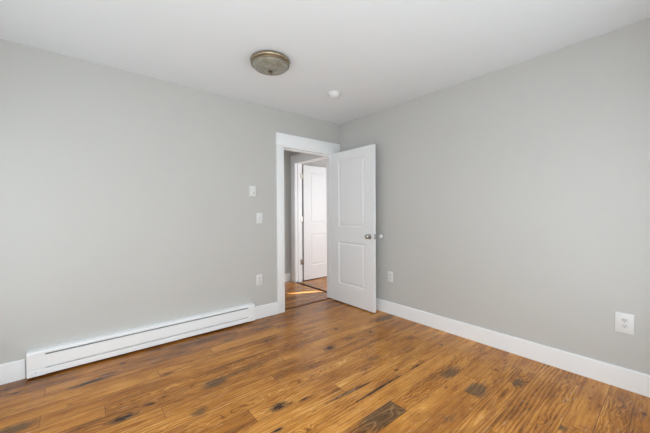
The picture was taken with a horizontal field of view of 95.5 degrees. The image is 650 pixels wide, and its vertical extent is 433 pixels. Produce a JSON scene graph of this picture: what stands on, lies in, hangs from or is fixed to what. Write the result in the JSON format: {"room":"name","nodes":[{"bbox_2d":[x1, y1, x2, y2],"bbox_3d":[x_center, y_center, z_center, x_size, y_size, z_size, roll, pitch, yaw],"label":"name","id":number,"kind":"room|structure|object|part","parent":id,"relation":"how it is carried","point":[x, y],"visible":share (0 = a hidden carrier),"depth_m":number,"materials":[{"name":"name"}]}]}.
{"room":"empty bedroom","nodes":[
{"label":"empty bedroom","id":0,"kind":"room"},
{"bbox_2d":[0,39,338,377],"bbox_3d":[-1.265,-0.050,3.030,3.720,2.440,0.130,-1,1,-40],"label":"wall","id":1,"kind":"structure","parent":0,"point":[126,203],"depth_m":2.54,"materials":[{"name":"paint"}]},
{"bbox_2d":[0,359,24,384],"bbox_3d":[-2.383,1.120,2.015,0.474,0.140,0.015,-1,1,-40],"label":"baseboard","id":2,"kind":"structure","parent":1,"relation":"attached to","point":[13,371],"depth_m":2.12,"materials":[{"name":"white paint"}]},
{"bbox_2d":[26,303,254,378],"bbox_3d":[-1.485,1.072,2.725,1.787,0.180,0.072,-1,1,-40],"label":"baseboard heater","id":3,"kind":"object","parent":1,"relation":"attached to","point":[41,361],"visible":1,"depth_m":2.53,"materials":[{"name":"white metal"}]},
{"bbox_3d":[-1.478,1.071,2.734,1.614,0.177,0.068,-1,1,-40],"label":"panel","id":4,"kind":"part","parent":3,"relation":"part of","materials":[{"name":"white metal"}]},
{"bbox_3d":[-1.473,1.137,2.730,1.614,0.044,0.057,-1,1,-40],"label":"rail","id":5,"kind":"part","parent":3,"relation":"part of","materials":[{"name":"white metal"}]},
{"bbox_2d":[249,186,255,196],"bbox_3d":[-0.805,-0.283,3.299,0.072,0.122,0.044,-1,1,-40],"label":"wall thermostat","id":6,"kind":"object","parent":1,"relation":"attached to","point":[252,189],"visible":1,"depth_m":3.29,"materials":[{"name":"white plastic"}]},
{"bbox_2d":[256,274,261,285],"bbox_3d":[-0.750,0.723,3.377,0.074,0.122,0.008,-1,1,-40],"label":"wall outlet","id":7,"kind":"object","parent":1,"relation":"attached to","point":[258,277],"visible":1,"depth_m":3.37,"materials":[{"name":"white plastic"}]},
{"bbox_2d":[256,213,262,222],"bbox_3d":[-0.743,0.019,3.368,0.074,0.120,0.021,-1,1,-40],"label":"light switch","id":8,"kind":"object","parent":1,"relation":"attached to","point":[258,215],"visible":1,"depth_m":3.37,"materials":[{"name":"white plastic"}]},
{"bbox_2d":[255,302,277,319],"bbox_3d":[-0.690,1.092,3.425,0.321,0.140,0.015,-1,1,-40],"label":"baseboard","id":9,"kind":"structure","parent":1,"relation":"attached to","point":[270,309],"depth_m":3.42,"materials":[{"name":"white paint"}]},
{"bbox_2d":[276,132,339,313],"bbox_3d":[-0.226,0.075,3.891,1.021,2.157,0.165,-1,1,-40],"label":"door frame","id":10,"kind":"structure","parent":1,"relation":"attached to","point":[279,148],"depth_m":3.61,"materials":[{"name":"white paint"}]},
{"bbox_2d":[331,144,375,312],"bbox_3d":[0.347,0.142,3.788,0.167,1.992,0.778,-1,1,-40],"label":"door","id":11,"kind":"structure","parent":1,"relation":"in","point":[353,170],"depth_m":3.72,"materials":[{"name":"white paint"}]},
{"bbox_2d":[284,150,325,280],"bbox_3d":[-0.230,-0.089,5.591,4.050,2.440,0.100,-1,1,-40],"label":"wall","id":12,"kind":"structure","parent":0,"point":[286,153],"depth_m":5.18,"materials":[{"name":"paint"}]},
{"bbox_2d":[285,273,289,281],"bbox_3d":[-1.178,1.077,4.737,1.470,0.140,0.015,-1,1,-40],"label":"baseboard","id":13,"kind":"structure","parent":12,"relation":"attached to","point":[287,276],"depth_m":5.16,"materials":[{"name":"white paint"}]},
{"bbox_2d":[290,153,325,282],"bbox_3d":[-0.177,0.046,4.776,0.157,2.192,1.127,-1,1,-40],"label":"door frame","id":14,"kind":"structure","parent":12,"relation":"attached to","point":[298,164],"depth_m":5.10,"materials":[{"name":"white paint"}]},
{"bbox_2d":[300,165,326,279],"bbox_3d":[-0.068,0.105,5.470,0.978,2.030,0.167,-1,1,-40],"label":"door","id":15,"kind":"structure","parent":12,"relation":"in","point":[314,200],"depth_m":5.34,"materials":[{"name":"white paint"}]},
{"bbox_2d":[285,281,331,310],"bbox_3d":[-0.754,1.152,4.241,1.485,0.001,1.320,-1,1,-40],"label":"floor","id":16,"kind":"structure","parent":0,"point":[296,294],"depth_m":4.30,"materials":[{"name":"brown wood"}]},
{"bbox_2d":[285,298,331,309],"bbox_3d":[-0.224,1.151,3.898,0.799,0.006,0.054,-1,1,-40],"label":"threshold","id":17,"kind":"object","parent":16,"relation":"on","point":[326,298],"visible":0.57,"depth_m":3.88,"materials":[{"name":"brown wood"}]},
{"bbox_2d":[300,276,326,290],"bbox_3d":[1.202,1.131,5.057,2.565,0.001,2.570,-1,1,-40],"label":"floor","id":18,"kind":"structure","parent":0,"point":[321,282],"depth_m":5.09,"materials":[{"name":"brown wood"}]},
{"bbox_2d":[296,282,326,291],"bbox_3d":[-0.200,1.139,4.755,0.048,0.007,0.902,-1,1,-40],"label":"threshold","id":19,"kind":"object","parent":18,"relation":"on","point":[296,282],"visible":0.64,"depth_m":4.74,"materials":[{"name":"brown wood"}]},
{"bbox_2d":[0,299,649,432],"bbox_3d":[-0.103,1.181,1.738,3.620,0.001,3.360,-1,1,-40],"label":"floor","id":20,"kind":"structure","parent":0,"point":[330,366],"depth_m":2.02,"materials":[{"name":"brown wood"}]},
{"bbox_2d":[0,0,649,123],"bbox_3d":[-0.151,-1.308,1.696,3.755,0.100,3.590,-1,1,-40],"label":"ceiling","id":21,"kind":"structure","parent":0,"point":[379,55],"depth_m":2.08,"materials":[{"name":"paint"}]},
{"bbox_2d":[250,50,289,75],"bbox_3d":[-0.442,-1.207,2.392,0.320,0.117,0.320,-1,1,-40],"label":"ceiling lamp","id":22,"kind":"object","parent":21,"relation":"attached to","point":[266,62],"visible":1,"depth_m":2.31,"materials":[{"name":"brown metal"}]},
{"bbox_3d":[-0.442,-1.199,2.392,0.291,0.050,0.291,-1,1,-40],"label":"lamp shade","id":23,"kind":"part","parent":22,"relation":"part of","materials":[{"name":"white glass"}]},
{"bbox_2d":[327,90,339,98],"bbox_3d":[0.092,-1.252,3.058,0.136,0.051,0.136,-1,1,-40],"label":"smoke detector","id":24,"kind":"object","parent":21,"relation":"attached to","point":[333,94],"visible":1,"depth_m":3.02,"materials":[{"name":"white plastic"}]},
{"bbox_2d":[290,18,649,374],"bbox_3d":[0.918,-0.067,3.437,0.155,2.440,4.680,-1,1,-40],"label":"wall","id":25,"kind":"structure","parent":0,"point":[513,200],"depth_m":2.40,"materials":[{"name":"paint"}]},
{"bbox_2d":[388,271,392,281],"bbox_3d":[0.772,0.711,3.499,0.008,0.122,0.074,-1,1,-40],"label":"wall outlet","id":26,"kind":"object","parent":25,"relation":"attached to","point":[390,274],"visible":1,"depth_m":3.49,"materials":[{"name":"white plastic"}]},
{"bbox_2d":[376,298,649,396],"bbox_3d":[1.286,1.089,2.885,0.015,0.140,3.345,-1,1,-40],"label":"baseboard","id":27,"kind":"structure","parent":25,"relation":"attached to","point":[624,378],"depth_m":2.40,"materials":[{"name":"white paint"}]},
{"bbox_2d":[615,312,633,334],"bbox_3d":[2.024,0.722,1.997,0.008,0.136,0.092,-1,1,-40],"label":"wall outlet","id":28,"kind":"object","parent":25,"relation":"attached to","point":[624,323],"visible":1,"depth_m":1.99,"materials":[{"name":"white plastic"}]}
]}

